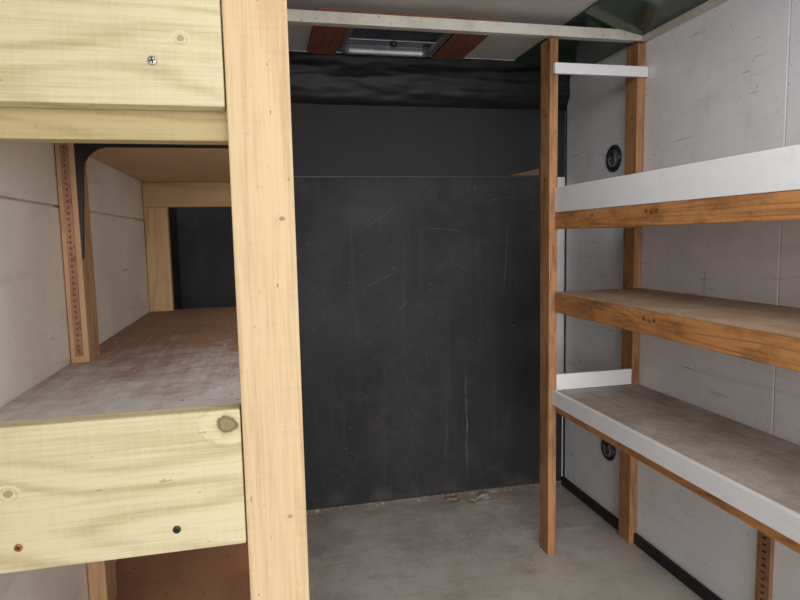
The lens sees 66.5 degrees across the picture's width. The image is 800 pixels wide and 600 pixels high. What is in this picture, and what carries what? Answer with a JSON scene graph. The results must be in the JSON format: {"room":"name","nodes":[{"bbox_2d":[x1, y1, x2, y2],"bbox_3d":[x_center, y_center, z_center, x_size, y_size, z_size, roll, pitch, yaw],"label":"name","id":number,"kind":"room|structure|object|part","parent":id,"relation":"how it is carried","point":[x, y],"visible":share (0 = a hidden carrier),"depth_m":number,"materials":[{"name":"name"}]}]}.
{"room":"vehicle interior","nodes":[
{"label":"vehicle interior","id":0,"kind":"room"},
{"bbox_2d":[0,142,149,599],"bbox_3d":[-0.685,0.167,1.173,0.035,2.355,3.750,-3,6,-13],"label":"wall","id":1,"kind":"structure","parent":0,"point":[34,326],"depth_m":1.16,"materials":[{"name":"paint"}]},
{"bbox_2d":[168,208,181,308],"bbox_3d":[-0.997,0.023,2.634,0.012,2.355,0.750,-3,6,-13],"label":"trim","id":2,"kind":"structure","parent":1,"relation":"attached to","point":[172,211],"depth_m":2.84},
{"bbox_2d":[176,103,564,508],"bbox_3d":[-0.083,0.043,3.248,2.060,2.150,0.050,-3,6,-13],"label":"wall","id":3,"kind":"structure","parent":0,"point":[419,298],"depth_m":3.26,"materials":[{"name":"black paint"}]},
{"bbox_2d":[223,48,570,110],"bbox_3d":[-0.095,-1.104,3.074,2.060,0.240,0.074,-3,6,-13],"label":"rolled-up curtain","id":4,"kind":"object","parent":3,"relation":"attached to","point":[338,78],"depth_m":3.10,"materials":[{"name":"black fabric"}]},
{"bbox_2d":[293,176,540,177],"bbox_3d":[-0.097,-0.636,3.153,2.010,0.005,0.009,-3,6,-13],"label":"trim","id":5,"kind":"structure","parent":3,"relation":"attached to","point":[293,176],"depth_m":3.20,"materials":[{"name":"black metal"}]},
{"bbox_2d":[306,479,560,514],"bbox_3d":[-0.055,1.103,3.332,2.060,0.024,0.022,-3,6,-13],"label":"baseboard","id":6,"kind":"structure","parent":3,"relation":"attached to","point":[558,481],"depth_m":3.36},
{"bbox_2d":[510,169,538,175],"bbox_3d":[0.674,-0.695,3.316,0.170,0.037,0.012,-3,6,-13],"label":"wedge","id":7,"kind":"object","parent":3,"relation":"attached to","point":[535,172],"visible":1,"depth_m":3.32,"materials":[{"name":"brown wood"}]},
{"bbox_2d":[556,177,564,390],"bbox_3d":[0.891,-0.052,3.436,0.069,1.260,0.020,-3,6,-13],"label":"trim","id":8,"kind":"structure","parent":3,"relation":"attached to","point":[560,180],"depth_m":3.42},
{"bbox_2d":[221,0,597,60],"bbox_3d":[0.306,-1.066,1.300,2.120,0.030,3.790,-3,6,-13],"label":"ceiling","id":9,"kind":"structure","parent":0,"point":[546,12],"depth_m":2.48,"materials":[{"name":"paint"}]},
{"bbox_2d":[307,8,351,53],"bbox_3d":[-0.320,-1.173,2.689,0.138,0.016,0.545,-3,6,-13],"label":"trim","id":10,"kind":"structure","parent":9,"relation":"attached to","point":[323,39],"depth_m":2.73,"materials":[{"name":"brown wood"}]},
{"bbox_2d":[337,27,452,57],"bbox_3d":[-0.030,-1.206,2.812,0.480,0.072,0.420,-3,6,-13],"label":"ceiling vent","id":11,"kind":"object","parent":9,"relation":"in","point":[355,41],"visible":0.62,"depth_m":2.91,"materials":[{"name":"metal"}]},
{"bbox_3d":[-0.030,-1.230,2.809,0.444,0.023,0.380,-3,6,-13],"label":"lid","id":12,"kind":"part","parent":11,"relation":"part of","materials":[{"name":"silver metal"}]},
{"bbox_3d":[-0.029,-1.180,2.814,0.036,0.020,0.036,-3,6,-13],"label":"crank knob","id":13,"kind":"part","parent":11,"relation":"part of","materials":[{"name":"black plastic"}]},
{"bbox_2d":[352,11,465,19],"bbox_3d":[0.031,-1.166,2.550,0.480,0.016,0.118,-3,6,-13],"label":"trim","id":14,"kind":"structure","parent":9,"relation":"attached to","point":[363,12],"depth_m":2.49,"materials":[{"name":"brown wood"}]},
{"bbox_2d":[431,18,501,59],"bbox_3d":[0.296,-1.200,2.828,0.158,0.016,0.545,-3,6,-13],"label":"trim","id":15,"kind":"structure","parent":9,"relation":"attached to","point":[458,46],"depth_m":2.87,"materials":[{"name":"brown wood"}]},
{"bbox_2d":[306,484,702,599],"bbox_3d":[0.355,1.315,1.551,2.120,0.050,3.800,-3,6,-13],"label":"floor","id":16,"kind":"structure","parent":0,"point":[436,549],"depth_m":2.77,"materials":[{"name":"grey concrete"}]},
{"bbox_2d":[0,0,309,599],"bbox_3d":[-0.531,0.148,1.597,0.449,2.300,1.493,-3,6,-13],"label":"shelving unit","id":17,"kind":"object","parent":16,"relation":"on","point":[134,453],"visible":1,"depth_m":0.89,"materials":[{"name":"brown wood"}]},
{"bbox_3d":[-0.859,0.451,2.268,0.080,1.573,0.038,-3,6,-13],"label":"post","id":18,"kind":"part","parent":17,"relation":"part of","materials":[{"name":"brown wood"}]},
{"bbox_3d":[-0.698,-0.383,2.222,0.444,0.088,0.040,-3,6,-13],"label":"rail","id":19,"kind":"part","parent":17,"relation":"part of","materials":[{"name":"brown wood"}]},
{"bbox_3d":[-0.194,0.209,0.932,0.089,2.300,0.038,-3,6,-13],"label":"post","id":20,"kind":"part","parent":17,"relation":"part of","materials":[{"name":"brown wood"}]},
{"bbox_2d":[445,496,459,501],"bbox_3d":[0.290,1.097,3.349,0.079,0.017,0.050,-1,6,-1],"label":"scrap","id":21,"kind":"object","parent":16,"relation":"on","point":[456,499],"visible":1,"depth_m":3.35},
{"bbox_2d":[464,493,490,501],"bbox_3d":[0.430,1.089,3.360,0.150,0.024,0.069,-4,7,-27],"label":"scrap","id":22,"kind":"object","parent":16,"relation":"on","point":[482,496],"visible":1,"depth_m":3.36,"materials":[{"name":"beige paper"}]},
{"bbox_2d":[540,38,799,599],"bbox_3d":[1.074,0.117,1.761,0.462,2.260,2.097,-3,6,-13],"label":"shelving unit","id":23,"kind":"object","parent":16,"relation":"on","point":[751,474],"visible":1,"depth_m":2.10,"materials":[{"name":"white paint"}]},
{"bbox_3d":[0.655,0.030,2.692,0.038,2.260,0.087,-3,6,-13],"label":"post","id":24,"kind":"part","parent":23,"relation":"part of","materials":[{"name":"brown wood"}]},
{"bbox_3d":[1.055,0.012,2.783,0.037,2.260,0.087,-3,6,-13],"label":"post","id":25,"kind":"part","parent":23,"relation":"part of","materials":[{"name":"brown wood"}]},
{"bbox_3d":[0.903,0.105,1.722,0.038,0.080,1.919,-3,6,-13],"label":"rail","id":26,"kind":"part","parent":23,"relation":"part of","materials":[{"name":"brown wood"}]},
{"bbox_3d":[0.896,-0.248,1.686,0.038,0.070,1.919,-3,6,-13],"label":"rail","id":27,"kind":"part","parent":23,"relation":"part of","materials":[{"name":"brown wood"}]},
{"bbox_3d":[0.922,0.550,1.770,0.038,0.080,1.919,-3,6,-13],"label":"rail","id":28,"kind":"part","parent":23,"relation":"part of","materials":[{"name":"white wood"}]},
{"bbox_2d":[562,0,799,599],"bbox_3d":[1.355,0.077,1.633,0.032,2.355,3.750,-3,6,-13],"label":"wall","id":29,"kind":"structure","parent":0,"point":[723,82],"depth_m":2.38,"materials":[{"name":"white paint"}]},
{"bbox_2d":[221,5,642,42],"bbox_3d":[0.053,-1.096,2.421,2.060,0.044,0.040,-3,6,-13],"label":"ceiling beam","id":30,"kind":"structure","parent":29,"relation":"attached to","point":[294,16],"depth_m":2.44,"materials":[{"name":"paint"}]},
{"bbox_2d":[563,106,566,476],"bbox_3d":[0.926,-0.071,3.422,0.004,2.200,0.012,-3,6,-13],"label":"trim","id":31,"kind":"structure","parent":29,"relation":"attached to","point":[566,106],"depth_m":3.42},
{"bbox_2d":[600,439,615,460],"bbox_3d":[1.039,0.743,3.059,0.016,0.128,0.128,-3,6,-13],"label":"anchor","id":32,"kind":"object","parent":29,"relation":"attached to","point":[608,450],"visible":0.85,"depth_m":3.05,"materials":[{"name":"metal"}]},
{"bbox_2d":[603,441,612,456],"bbox_3d":[1.044,0.743,3.060,0.001,0.091,0.091,-3,6,-13],"label":"ring","id":33,"kind":"object","parent":32,"relation":"on","point":[607,448],"depth_m":3.06,"materials":[{"name":"metal"}]},
{"bbox_2d":[515,0,707,75],"bbox_3d":[1.165,-1.047,1.432,0.329,0.069,3.660,-3,6,-13],"label":"ceiling","id":34,"kind":"structure","parent":29,"relation":"attached to","point":[639,17],"depth_m":2.53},
{"bbox_2d":[605,145,621,171],"bbox_3d":[1.011,-0.673,2.902,0.016,0.128,0.128,-3,6,-13],"label":"anchor","id":35,"kind":"object","parent":29,"relation":"attached to","point":[613,159],"visible":1,"depth_m":2.90,"materials":[{"name":"metal"}]},
{"bbox_2d":[610,149,618,167],"bbox_3d":[1.016,-0.673,2.904,0.001,0.091,0.091,-3,6,-13],"label":"ring","id":36,"kind":"object","parent":35,"relation":"on","point":[614,153],"depth_m":2.89,"materials":[{"name":"black metal"}]},
{"bbox_2d":[561,476,721,599],"bbox_3d":[1.358,1.225,1.734,0.016,0.050,3.726,-3,6,-13],"label":"baseboard","id":37,"kind":"structure","parent":29,"relation":"attached to","point":[698,588],"depth_m":2.72,"materials":[{"name":"black rubber"}]},
{"bbox_2d":[642,0,727,41],"bbox_3d":[1.387,-0.979,1.160,0.021,0.026,3.020,-3,6,-13],"label":"trim","id":38,"kind":"structure","parent":29,"relation":"attached to","point":[709,4],"depth_m":2.38,"materials":[{"name":"paint"}]}
]}

